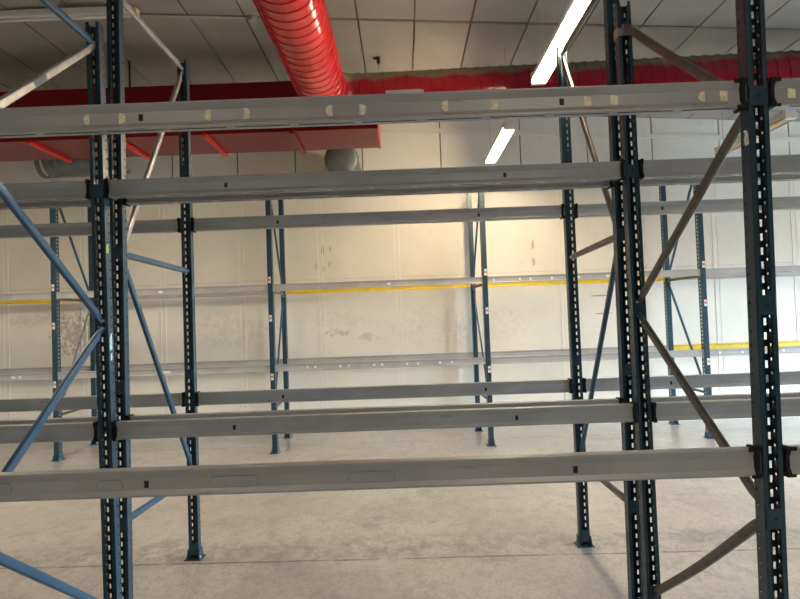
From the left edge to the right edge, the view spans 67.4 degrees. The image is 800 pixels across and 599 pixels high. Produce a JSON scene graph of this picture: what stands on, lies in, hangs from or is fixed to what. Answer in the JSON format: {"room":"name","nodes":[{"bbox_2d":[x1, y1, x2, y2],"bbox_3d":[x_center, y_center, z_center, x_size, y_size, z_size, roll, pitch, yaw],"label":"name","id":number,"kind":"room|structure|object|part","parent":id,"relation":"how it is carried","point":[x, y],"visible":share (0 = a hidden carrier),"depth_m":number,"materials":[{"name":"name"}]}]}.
{"room":"warehouse","nodes":[
{"label":"warehouse","id":0,"kind":"room"},
{"bbox_2d":[0,116,799,443],"bbox_3d":[2.023,-0.624,9.194,20.000,5.048,0.206,-2,-2,0],"label":"wall","id":1,"kind":"structure","parent":0,"point":[534,317],"depth_m":9.10,"materials":[{"name":"beige paint"}]},
{"bbox_2d":[34,158,130,178],"bbox_3d":[-4.531,-1.952,8.752,1.100,0.426,0.848,-2,-2,0],"label":"duct","id":2,"kind":"object","parent":1,"relation":"attached to","point":[78,167],"visible":0.42,"depth_m":8.39,"materials":[{"name":"grey metal"}]},
{"bbox_2d":[324,149,360,171],"bbox_3d":[-0.813,-1.945,8.717,0.474,0.474,0.863,-2,-2,0],"label":"stub","id":3,"kind":"object","parent":1,"relation":"attached to","point":[335,159],"visible":0.58,"depth_m":8.29,"materials":[{"name":"grey metal"}]},
{"bbox_2d":[380,127,799,141],"bbox_3d":[1.960,-2.393,9.141,20.000,1.023,0.020,-2,-2,0],"label":"trim","id":4,"kind":"structure","parent":1,"relation":"attached to","point":[382,129],"depth_m":9.13,"materials":[{"name":"beige paint"}]},
{"bbox_2d":[0,416,799,598],"bbox_3d":[2.048,1.641,-2.521,20.600,0.200,23.685,-2,-2,0],"label":"floor","id":5,"kind":"structure","parent":0,"point":[517,541],"depth_m":4.79,"materials":[{"name":"concrete"}]},
{"bbox_2d":[0,0,121,598],"bbox_3d":[-1.562,0.152,2.641,0.147,3.350,1.180,-2,-2,0],"label":"frame","id":6,"kind":"object","parent":5,"relation":"on","point":[103,322],"visible":0.85,"depth_m":3.15,"materials":[{"name":"blue paint"}]},
{"bbox_2d":[0,179,90,202],"bbox_3d":[-3.014,-0.535,3.207,2.750,0.104,0.061,-2,-2,0],"label":"beam","id":7,"kind":"structure","parent":6,"relation":"attached to","point":[66,190],"depth_m":3.19,"materials":[{"name":"grey metal"}]},
{"bbox_2d":[0,421,97,443],"bbox_3d":[-2.961,0.742,3.168,2.766,0.104,0.061,-2,-2,0],"label":"beam","id":8,"kind":"structure","parent":6,"relation":"attached to","point":[72,431],"depth_m":3.15,"materials":[{"name":"grey metal"}]},
{"bbox_3d":[-1.604,-0.576,3.175,0.062,0.068,0.004,-2,-2,0],"label":"tie plate","id":9,"kind":"part","parent":6,"relation":"part of","materials":[{"name":"blue paint"}]},
{"bbox_3d":[-1.568,0.176,3.182,0.109,3.324,0.055,-2,-2,0],"label":"post","id":10,"kind":"part","parent":6,"relation":"part of","materials":[{"name":"metal"}]},
{"bbox_2d":[49,207,98,461],"bbox_3d":[-4.520,0.344,8.361,0.129,3.530,1.164,-2,-2,-2],"label":"frame","id":11,"kind":"object","parent":5,"relation":"on","point":[54,241],"visible":0.48,"depth_m":7.88,"materials":[{"name":"blue paint"}]},
{"bbox_2d":[0,292,50,300],"bbox_3d":[-5.932,-0.001,7.867,2.764,0.096,0.050,-2,-2,0],"label":"beam","id":12,"kind":"structure","parent":11,"relation":"attached to","point":[47,295],"depth_m":7.84,"materials":[{"name":"grey metal"}]},
{"bbox_2d":[0,372,52,380],"bbox_3d":[-5.895,1.046,7.835,2.764,0.096,0.050,-2,-2,0],"label":"beam","id":13,"kind":"structure","parent":11,"relation":"attached to","point":[25,376],"depth_m":7.81,"materials":[{"name":"grey metal"}]},
{"bbox_2d":[0,298,78,304],"bbox_3d":[-5.964,0.032,8.886,2.768,0.096,0.050,-2,-2,0],"label":"beam","id":14,"kind":"structure","parent":11,"relation":"attached to","point":[42,300],"depth_m":8.87,"materials":[{"name":"yellow metal"}]},
{"bbox_2d":[0,365,90,373],"bbox_3d":[-5.927,1.069,8.854,2.768,0.096,0.050,-2,-2,0],"label":"beam","id":15,"kind":"structure","parent":11,"relation":"attached to","point":[66,368],"depth_m":8.84,"materials":[{"name":"grey metal"}]},
{"bbox_3d":[-4.505,0.325,7.856,0.062,3.524,0.090,-2,-2,0],"label":"post","id":16,"kind":"part","parent":11,"relation":"part of","materials":[{"name":"metal"}]},
{"bbox_3d":[-4.444,2.056,7.798,0.124,0.070,0.140,-2,-2,0],"label":"plate","id":17,"kind":"part","parent":11,"relation":"part of","materials":[{"name":"blue paint"}]},
{"bbox_3d":[-4.535,0.357,8.875,0.062,3.524,0.090,-2,-2,0],"label":"post","id":18,"kind":"part","parent":11,"relation":"part of","materials":[{"name":"metal"}]},
{"bbox_2d":[56,284,267,298],"bbox_3d":[-3.105,-0.102,7.853,2.766,0.096,0.050,-2,-2,0],"label":"beam","id":19,"kind":"structure","parent":11,"relation":"attached to","point":[241,288],"depth_m":7.83,"materials":[{"name":"grey metal"}]},
{"bbox_2d":[95,359,282,370],"bbox_3d":[-3.099,0.967,8.840,2.764,0.096,0.050,-2,-2,0],"label":"beam","id":20,"kind":"structure","parent":11,"relation":"attached to","point":[263,361],"depth_m":8.82,"materials":[{"name":"grey metal"}]},
{"bbox_2d":[100,291,280,300],"bbox_3d":[-3.136,-0.069,8.872,2.764,0.096,0.050,-2,-2,0],"label":"beam","id":21,"kind":"structure","parent":11,"relation":"attached to","point":[265,292],"depth_m":8.85,"materials":[{"name":"grey metal"}]},
{"bbox_2d":[106,0,205,598],"bbox_3d":[-1.569,0.036,3.894,0.126,3.660,1.156,-2,-2,2],"label":"frame","id":22,"kind":"object","parent":5,"relation":"on","point":[124,229],"visible":0.67,"depth_m":3.45,"materials":[{"name":"blue paint"}]},
{"bbox_2d":[0,416,105,433],"bbox_3d":[-2.966,0.748,3.356,2.753,0.104,0.061,-2,-2,0],"label":"beam","id":23,"kind":"structure","parent":22,"relation":"attached to","point":[95,418],"depth_m":3.33,"materials":[{"name":"grey metal"}]},
{"bbox_2d":[0,198,109,209],"bbox_3d":[-3.009,-0.529,3.395,2.759,0.104,0.061,-2,-2,0],"label":"beam","id":24,"kind":"structure","parent":22,"relation":"attached to","point":[70,203],"depth_m":3.37,"materials":[{"name":"grey metal"}]},
{"bbox_2d":[0,218,180,238],"bbox_3d":[-2.997,-0.498,4.443,2.771,0.104,0.061,-2,-2,0],"label":"beam","id":25,"kind":"structure","parent":22,"relation":"attached to","point":[164,225],"depth_m":4.42,"materials":[{"name":"grey metal"}]},
{"bbox_2d":[0,392,184,411],"bbox_3d":[-2.951,0.780,4.403,2.771,0.104,0.061,-2,-2,0],"label":"beam","id":26,"kind":"structure","parent":22,"relation":"attached to","point":[136,400],"depth_m":4.38,"materials":[{"name":"grey metal"}]},
{"bbox_3d":[-1.585,-0.261,3.354,0.062,0.068,0.004,-2,-2,0],"label":"tie plate","id":27,"kind":"part","parent":22,"relation":"part of","materials":[{"name":"blue paint"}]},
{"bbox_3d":[-1.576,0.017,3.375,0.086,3.654,0.055,-2,-2,0],"label":"post","id":28,"kind":"part","parent":22,"relation":"part of","materials":[{"name":"metal"}]},
{"bbox_3d":[-1.561,0.489,3.331,0.062,0.068,0.004,-2,-2,0],"label":"tie plate","id":29,"kind":"part","parent":22,"relation":"part of","materials":[{"name":"blue paint"}]},
{"bbox_3d":[-1.538,1.238,3.308,0.062,0.068,0.004,-2,-2,0],"label":"tie plate","id":30,"kind":"part","parent":22,"relation":"part of","materials":[{"name":"blue paint"}]},
{"bbox_3d":[-1.591,-0.958,4.424,0.062,0.068,0.004,-2,-2,0],"label":"tie plate","id":31,"kind":"part","parent":22,"relation":"part of","materials":[{"name":"blue paint"}]},
{"bbox_3d":[-1.555,0.049,4.422,0.070,3.654,0.055,-2,-2,0],"label":"post","id":32,"kind":"part","parent":22,"relation":"part of","materials":[{"name":"blue metal"}]},
{"bbox_3d":[-1.537,0.545,4.377,0.062,0.068,0.004,-2,-2,0],"label":"tie plate","id":33,"kind":"part","parent":22,"relation":"part of","materials":[{"name":"blue paint"}]},
{"bbox_3d":[-1.491,1.844,4.362,0.124,0.070,0.105,-2,-2,0],"label":"plate","id":34,"kind":"part","parent":22,"relation":"part of","materials":[{"name":"blue paint"}]},
{"bbox_2d":[122,180,613,206],"bbox_3d":[-0.181,-0.631,3.381,2.756,0.104,0.061,-2,-2,0],"label":"beam","id":35,"kind":"structure","parent":22,"relation":"attached to","point":[128,202],"depth_m":3.36,"materials":[{"name":"grey metal"}]},
{"bbox_2d":[190,204,564,232],"bbox_3d":[-0.166,-0.599,4.429,2.751,0.104,0.061,-2,-2,0],"label":"beam","id":36,"kind":"structure","parent":22,"relation":"attached to","point":[547,211],"depth_m":4.41,"materials":[{"name":"grey metal"}]},
{"bbox_2d":[265,200,292,453],"bbox_3d":[-1.693,0.242,8.347,0.129,3.530,1.164,-2,-2,-2],"label":"frame","id":37,"kind":"object","parent":5,"relation":"on","point":[268,203],"visible":0.77,"depth_m":7.89,"materials":[{"name":"blue paint"}]},
{"bbox_2d":[58,365,269,379],"bbox_3d":[-3.067,0.945,7.821,2.766,0.096,0.050,-2,-2,0],"label":"beam","id":38,"kind":"structure","parent":37,"relation":"attached to","point":[251,368],"depth_m":7.80,"materials":[{"name":"grey metal"}]},
{"bbox_3d":[-1.677,0.223,7.843,0.062,3.524,0.090,-2,-2,0],"label":"post","id":39,"kind":"part","parent":37,"relation":"part of","materials":[{"name":"metal"}]},
{"bbox_3d":[-1.709,0.256,8.862,0.062,3.524,0.090,-2,-2,0],"label":"post","id":40,"kind":"part","parent":37,"relation":"part of","materials":[{"name":"metal"}]},
{"bbox_2d":[287,352,473,363],"bbox_3d":[-0.287,0.867,8.826,2.736,0.096,0.050,-2,-2,0],"label":"beam","id":41,"kind":"structure","parent":37,"relation":"attached to","point":[461,354],"depth_m":8.81,"materials":[{"name":"grey metal"}]},
{"bbox_2d":[467,192,496,446],"bbox_3d":[1.105,0.142,8.334,0.129,3.530,1.164,-2,-2,-2],"label":"frame","id":42,"kind":"object","parent":5,"relation":"on","point":[472,254],"visible":0.75,"depth_m":7.87,"materials":[{"name":"blue paint"}]},
{"bbox_2d":[273,277,482,290],"bbox_3d":[-0.292,-0.203,7.840,2.736,0.096,0.050,-2,-2,0],"label":"beam","id":43,"kind":"structure","parent":42,"relation":"attached to","point":[463,280],"depth_m":7.82,"materials":[{"name":"grey metal"}]},
{"bbox_2d":[285,284,470,294],"bbox_3d":[-0.324,-0.170,8.858,2.736,0.096,0.050,-2,-2,0],"label":"beam","id":44,"kind":"structure","parent":42,"relation":"attached to","point":[459,285],"depth_m":8.84,"materials":[{"name":"yellow metal"}]},
{"bbox_2d":[275,357,485,371],"bbox_3d":[-0.254,0.844,7.808,2.736,0.096,0.050,-2,-2,0],"label":"beam","id":45,"kind":"structure","parent":42,"relation":"attached to","point":[477,360],"depth_m":7.79,"materials":[{"name":"grey metal"}]},
{"bbox_3d":[1.089,0.155,8.848,0.062,3.524,0.090,-2,-2,0],"label":"post","id":46,"kind":"part","parent":42,"relation":"part of","materials":[{"name":"metal"}]},
{"bbox_3d":[1.121,0.123,7.829,0.062,3.524,0.090,-2,-2,0],"label":"post","id":47,"kind":"part","parent":42,"relation":"part of","materials":[{"name":"metal"}]},
{"bbox_2d":[478,345,668,356],"bbox_3d":[2.541,0.765,8.813,2.794,0.096,0.050,-2,-2,0],"label":"beam","id":48,"kind":"structure","parent":42,"relation":"attached to","point":[650,348],"depth_m":8.80,"materials":[{"name":"grey metal"}]},
{"bbox_2d":[555,0,643,598],"bbox_3d":[1.257,-0.066,3.880,0.126,3.660,1.156,-2,-2,2],"label":"frame","id":49,"kind":"object","parent":5,"relation":"on","point":[617,277],"visible":0.67,"depth_m":3.52,"materials":[{"name":"blue paint"}]},
{"bbox_2d":[126,397,622,420],"bbox_3d":[-0.142,0.647,3.342,2.756,0.104,0.061,-2,-2,0],"label":"beam","id":50,"kind":"structure","parent":49,"relation":"attached to","point":[617,399],"depth_m":3.33,"materials":[{"name":"grey metal"}]},
{"bbox_2d":[195,378,572,406],"bbox_3d":[-0.119,0.678,4.390,2.754,0.104,0.061,-2,-2,0],"label":"beam","id":51,"kind":"structure","parent":49,"relation":"attached to","point":[557,385],"depth_m":4.37,"materials":[{"name":"grey metal"}]},
{"bbox_3d":[1.229,-1.059,4.410,0.062,0.068,0.004,-2,-2,0],"label":"tie plate","id":52,"kind":"part","parent":49,"relation":"part of","materials":[{"name":"blue paint"}]},
{"bbox_3d":[1.268,-0.053,4.409,0.077,3.654,0.055,-2,-2,0],"label":"post","id":53,"kind":"part","parent":49,"relation":"part of","materials":[{"name":"blue metal"}]},
{"bbox_3d":[1.286,0.444,4.364,0.062,0.068,0.004,-2,-2,0],"label":"tie plate","id":54,"kind":"part","parent":49,"relation":"part of","materials":[{"name":"blue paint"}]},
{"bbox_3d":[1.335,1.743,4.348,0.124,0.070,0.105,-2,-2,0],"label":"plate","id":55,"kind":"part","parent":49,"relation":"part of","materials":[{"name":"blue paint"}]},
{"bbox_3d":[1.241,-0.362,3.340,0.062,0.068,0.004,-2,-2,0],"label":"tie plate","id":56,"kind":"part","parent":49,"relation":"part of","materials":[{"name":"blue paint"}]},
{"bbox_3d":[1.250,-0.084,3.361,0.086,3.654,0.055,-2,-2,0],"label":"post","id":57,"kind":"part","parent":49,"relation":"part of","materials":[{"name":"metal"}]},
{"bbox_3d":[1.265,0.387,3.317,0.062,0.068,0.004,-2,-2,0],"label":"tie plate","id":58,"kind":"part","parent":49,"relation":"part of","materials":[{"name":"blue paint"}]},
{"bbox_3d":[1.288,1.137,3.294,0.062,0.068,0.004,-2,-2,0],"label":"tie plate","id":59,"kind":"part","parent":49,"relation":"part of","materials":[{"name":"blue paint"}]},
{"bbox_2d":[574,196,799,218],"bbox_3d":[2.661,-0.700,4.415,2.762,0.104,0.061,-2,-2,0],"label":"beam","id":60,"kind":"structure","parent":49,"relation":"attached to","point":[793,202],"depth_m":4.40,"materials":[{"name":"grey metal"}]},
{"bbox_2d":[582,371,799,392],"bbox_3d":[2.708,0.577,4.376,2.759,0.104,0.061,-2,-2,0],"label":"beam","id":61,"kind":"structure","parent":49,"relation":"attached to","point":[786,377],"depth_m":4.36,"materials":[{"name":"grey metal"}]},
{"bbox_2d":[632,174,799,186],"bbox_3d":[2.651,-0.732,3.368,2.769,0.104,0.061,-2,-2,0],"label":"beam","id":62,"kind":"structure","parent":49,"relation":"attached to","point":[778,177],"depth_m":3.36,"materials":[{"name":"grey metal"}]},
{"bbox_2d":[644,392,799,414],"bbox_3d":[2.694,0.545,3.329,2.775,0.104,0.061,-2,-2,0],"label":"beam","id":63,"kind":"structure","parent":49,"relation":"attached to","point":[782,394],"depth_m":3.32,"materials":[{"name":"grey metal"}]},
{"bbox_2d":[659,185,713,438],"bbox_3d":[3.946,0.040,8.320,0.136,3.530,1.161,-2,-2,0],"label":"frame","id":64,"kind":"object","parent":5,"relation":"on","point":[700,250],"visible":0.66,"depth_m":7.88,"materials":[{"name":"blue paint"}]},
{"bbox_2d":[475,277,665,286],"bbox_3d":[2.503,-0.272,8.845,2.794,0.096,0.050,-2,-2,0],"label":"beam","id":65,"kind":"structure","parent":64,"relation":"attached to","point":[657,278],"depth_m":8.83,"materials":[{"name":"yellow metal"}]},
{"bbox_2d":[487,269,700,283],"bbox_3d":[2.521,-0.304,7.826,2.765,0.096,0.050,-2,-2,0],"label":"beam","id":66,"kind":"structure","parent":64,"relation":"attached to","point":[685,272],"depth_m":7.81,"materials":[{"name":"grey metal"}]},
{"bbox_2d":[491,349,704,363],"bbox_3d":[2.558,0.743,7.794,2.765,0.096,0.050,-2,-2,0],"label":"beam","id":67,"kind":"structure","parent":64,"relation":"attached to","point":[675,353],"depth_m":7.78,"materials":[{"name":"grey metal"}]},
{"bbox_3d":[3.945,0.053,8.834,0.062,3.524,0.090,-2,-2,0],"label":"post","id":68,"kind":"part","parent":64,"relation":"part of","materials":[{"name":"blue metal"}]},
{"bbox_3d":[3.948,0.021,7.816,0.062,3.524,0.090,-2,-2,0],"label":"post","id":69,"kind":"part","parent":64,"relation":"part of","materials":[{"name":"metal"}]},
{"bbox_3d":[4.010,1.752,7.758,0.124,0.070,0.140,-2,-2,0],"label":"plate","id":70,"kind":"part","parent":64,"relation":"part of","materials":[{"name":"blue paint"}]},
{"bbox_2d":[670,272,799,279],"bbox_3d":[5.347,-0.374,8.831,2.768,0.096,0.050,-2,-2,0],"label":"beam","id":71,"kind":"structure","parent":64,"relation":"attached to","point":[793,273],"depth_m":8.81,"materials":[{"name":"grey metal"}]},
{"bbox_2d":[674,340,799,349],"bbox_3d":[5.384,0.663,8.799,2.768,0.096,0.050,-2,-2,0],"label":"beam","id":72,"kind":"structure","parent":64,"relation":"attached to","point":[780,343],"depth_m":8.79,"materials":[{"name":"yellow metal"}]},
{"bbox_2d":[706,265,799,275],"bbox_3d":[5.345,-0.405,7.813,2.759,0.096,0.050,-2,-2,0],"label":"beam","id":73,"kind":"structure","parent":64,"relation":"attached to","point":[796,268],"depth_m":7.80,"materials":[{"name":"grey metal"}]},
{"bbox_2d":[710,346,799,356],"bbox_3d":[5.383,0.642,7.780,2.759,0.096,0.050,-2,-2,0],"label":"beam","id":74,"kind":"structure","parent":64,"relation":"attached to","point":[788,349],"depth_m":7.77,"materials":[{"name":"grey metal"}]},
{"bbox_2d":[613,0,788,598],"bbox_3d":[1.254,0.051,2.627,0.144,3.350,1.178,-2,-2,0],"label":"frame","id":75,"kind":"object","parent":5,"relation":"on","point":[767,521],"visible":0.89,"depth_m":2.14,"materials":[{"name":"blue paint"}]},
{"bbox_2d":[104,159,625,199],"bbox_3d":[-0.190,-0.636,3.194,2.759,0.104,0.061,-2,-2,0],"label":"beam","id":76,"kind":"structure","parent":75,"relation":"attached to","point":[608,170],"depth_m":3.18,"materials":[{"name":"grey metal"}]},
{"bbox_2d":[0,77,747,137],"bbox_3d":[-0.177,-0.670,2.121,2.781,0.104,0.061,-2,-2,0],"label":"beam","id":77,"kind":"structure","parent":75,"relation":"attached to","point":[710,96],"depth_m":2.11,"materials":[{"name":"grey metal"}]},
{"bbox_2d":[385,89,423,93],"bbox_3d":[0.017,-0.730,2.123,0.135,0.013,0.040,-2,-2,0],"label":"steel plate","id":78,"kind":"object","parent":77,"relation":"on","point":[406,90],"visible":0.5,"depth_m":2.10,"materials":[{"name":"grey metal"}]},
{"bbox_3d":[1.210,-0.717,2.116,0.005,0.080,0.041,-2,-2,0],"label":"hook plate","id":79,"kind":"part","parent":77,"relation":"part of","materials":[{"name":"metal"}]},
{"bbox_2d":[112,402,637,441],"bbox_3d":[-0.134,0.641,3.154,2.749,0.104,0.061,-2,-2,0],"label":"beam","id":80,"kind":"structure","parent":75,"relation":"attached to","point":[616,412],"depth_m":3.14,"materials":[{"name":"grey metal"}]},
{"bbox_2d":[0,444,762,501],"bbox_3d":[-0.141,0.608,2.082,2.763,0.104,0.061,-2,-2,0],"label":"beam","id":81,"kind":"structure","parent":75,"relation":"attached to","point":[742,461],"depth_m":2.07,"materials":[{"name":"grey metal"}]},
{"bbox_3d":[1.238,0.561,2.077,0.005,0.080,0.041,-2,-2,0],"label":"hook plate","id":82,"kind":"part","parent":81,"relation":"part of","materials":[{"name":"metal"}]},
{"bbox_3d":[1.225,-0.677,3.162,0.062,0.068,0.004,-2,-2,0],"label":"tie plate","id":83,"kind":"part","parent":75,"relation":"part of","materials":[{"name":"blue paint"}]},
{"bbox_3d":[1.255,0.075,3.168,0.083,3.324,0.055,-2,-2,0],"label":"post","id":84,"kind":"part","parent":75,"relation":"part of","materials":[{"name":"metal"}]},
{"bbox_3d":[1.254,0.052,3.139,0.062,0.068,0.004,-2,-2,0],"label":"tie plate","id":85,"kind":"part","parent":75,"relation":"part of","materials":[{"name":"blue paint"}]},
{"bbox_3d":[1.312,1.510,3.094,0.062,0.068,0.004,-2,-2,0],"label":"tie plate","id":86,"kind":"part","parent":75,"relation":"part of","materials":[{"name":"blue paint"}]},
{"bbox_2d":[638,154,799,180],"bbox_3d":[2.647,-0.738,3.180,2.775,0.104,0.061,-2,-2,0],"label":"beam","id":87,"kind":"structure","parent":75,"relation":"attached to","point":[780,164],"depth_m":3.17,"materials":[{"name":"grey metal"}]},
{"bbox_2d":[651,397,799,422],"bbox_3d":[2.695,0.539,3.141,2.770,0.104,0.061,-2,-2,0],"label":"beam","id":88,"kind":"structure","parent":75,"relation":"attached to","point":[790,406],"depth_m":3.13,"materials":[{"name":"grey metal"}]},
{"bbox_3d":[1.248,-0.711,2.089,0.062,0.068,0.004,-2,-2,0],"label":"tie plate","id":89,"kind":"part","parent":75,"relation":"part of","materials":[{"name":"blue paint"}]},
{"bbox_3d":[1.264,0.031,2.096,0.117,3.344,0.055,-2,-2,0],"label":"post","id":90,"kind":"part","parent":75,"relation":"part of","materials":[{"name":"metal"}]},
{"bbox_3d":[1.264,0.018,2.067,0.062,0.068,0.004,-2,-2,0],"label":"tie plate","id":91,"kind":"part","parent":75,"relation":"part of","materials":[{"name":"blue paint"}]},
{"bbox_3d":[1.280,0.748,2.044,0.062,0.068,0.004,-2,-2,0],"label":"tie plate","id":92,"kind":"part","parent":75,"relation":"part of","materials":[{"name":"blue paint"}]},
{"bbox_2d":[761,76,799,109],"bbox_3d":[2.656,-0.771,2.107,2.745,0.104,0.061,-2,-2,0],"label":"beam","id":93,"kind":"structure","parent":75,"relation":"attached to","point":[782,93],"depth_m":2.10,"materials":[{"name":"grey metal"}]},
{"bbox_3d":[2.656,-0.771,2.110,2.699,0.092,0.050,-2,-2,0],"label":"rail","id":94,"kind":"part","parent":93,"relation":"part of","materials":[{"name":"grey metal"}]},
{"bbox_2d":[775,444,799,477],"bbox_3d":[2.692,0.507,2.068,2.763,0.104,0.061,-2,-2,0],"label":"beam","id":95,"kind":"structure","parent":75,"relation":"attached to","point":[791,453],"depth_m":2.06,"materials":[{"name":"grey metal"}]},
{"bbox_3d":[2.692,0.507,2.071,2.717,0.092,0.050,-2,-2,0],"label":"rail","id":96,"kind":"part","parent":95,"relation":"part of","materials":[{"name":"grey metal"}]},
{"bbox_2d":[0,0,799,120],"bbox_3d":[1.876,-3.101,-2.928,20.400,1.086,24.620,-2,-2,0],"label":"ceiling","id":97,"kind":"structure","parent":0,"point":[408,35],"depth_m":6.72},
{"bbox_2d":[0,9,60,22],"bbox_3d":[-3.800,-2.921,6.215,0.619,0.128,0.090,-2,-2,0],"label":"lamp","id":98,"kind":"object","parent":97,"relation":"attached to","point":[28,15],"depth_m":6.17,"materials":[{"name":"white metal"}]},
{"bbox_2d":[60,6,106,19],"bbox_3d":[-3.253,-2.940,6.212,0.473,0.127,0.090,-2,-2,0],"label":"lamp","id":99,"kind":"object","parent":97,"relation":"attached to","point":[77,13],"depth_m":6.17,"materials":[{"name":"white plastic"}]},
{"bbox_2d":[128,61,130,86],"bbox_3d":[-3.403,-2.722,7.557,0.022,0.572,0.022,-3,-2,23],"label":"rod","id":100,"kind":"object","parent":97,"relation":"hanging from","point":[128,61],"visible":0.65,"depth_m":7.55,"materials":[{"name":"black metal"}]},
{"bbox_2d":[0,81,380,162],"bbox_3d":[-4.125,-2.106,7.342,7.735,0.633,0.870,-2,-2,0],"label":"duct","id":101,"kind":"object","parent":100,"relation":"hanging from","point":[66,148],"visible":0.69,"depth_m":7.01,"materials":[{"name":"red metal"}]},
{"bbox_2d":[3,14,257,22],"bbox_3d":[-3.045,-2.979,6.382,3.067,0.158,0.092,-2,-2,0],"label":"conduit","id":102,"kind":"object","parent":97,"relation":"attached to","point":[252,18],"visible":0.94,"depth_m":6.37,"materials":[{"name":"metal"}]},
{"bbox_2d":[373,57,379,71],"bbox_3d":[-0.277,-2.710,7.288,0.080,0.462,0.060,-2,-2,0],"label":"rod","id":103,"kind":"object","parent":97,"relation":"hanging from","point":[374,58],"visible":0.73,"depth_m":7.28,"materials":[{"name":"metal"}]},
{"bbox_2d":[485,47,514,163],"bbox_3d":[1.226,-2.395,7.565,0.128,0.995,1.550,-2,-2,0],"label":"lamp","id":104,"kind":"object","parent":97,"relation":"hanging from","point":[507,129],"visible":0.93,"depth_m":7.33,"materials":[{"name":"white plastic"}]},
{"bbox_2d":[252,0,799,96],"bbox_3d":[3.337,-2.470,2.814,9.376,0.516,8.085,-2,-2,0],"label":"spiral duct","id":105,"kind":"object","parent":97,"relation":"hanging from","point":[300,32],"visible":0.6,"depth_m":6.21,"materials":[{"name":"red paint"}]},
{"bbox_2d":[530,0,590,85],"bbox_3d":[1.250,-2.486,4.776,0.128,0.983,1.550,-2,-2,0],"label":"lamp","id":106,"kind":"object","parent":97,"relation":"hanging from","point":[546,65],"visible":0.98,"depth_m":4.71,"materials":[{"name":"white plastic"}]},
{"bbox_2d":[714,145,720,155],"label":"lamp","id":107,"kind":"object","parent":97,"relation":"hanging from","point":[716,149],"depth_m":8.26,"materials":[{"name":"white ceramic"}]},
{"bbox_2d":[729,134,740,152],"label":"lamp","id":108,"kind":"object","parent":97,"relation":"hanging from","point":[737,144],"depth_m":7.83,"materials":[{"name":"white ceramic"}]},
{"bbox_2d":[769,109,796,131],"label":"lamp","id":109,"kind":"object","parent":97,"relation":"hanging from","point":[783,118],"depth_m":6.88,"materials":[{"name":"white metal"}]}
]}

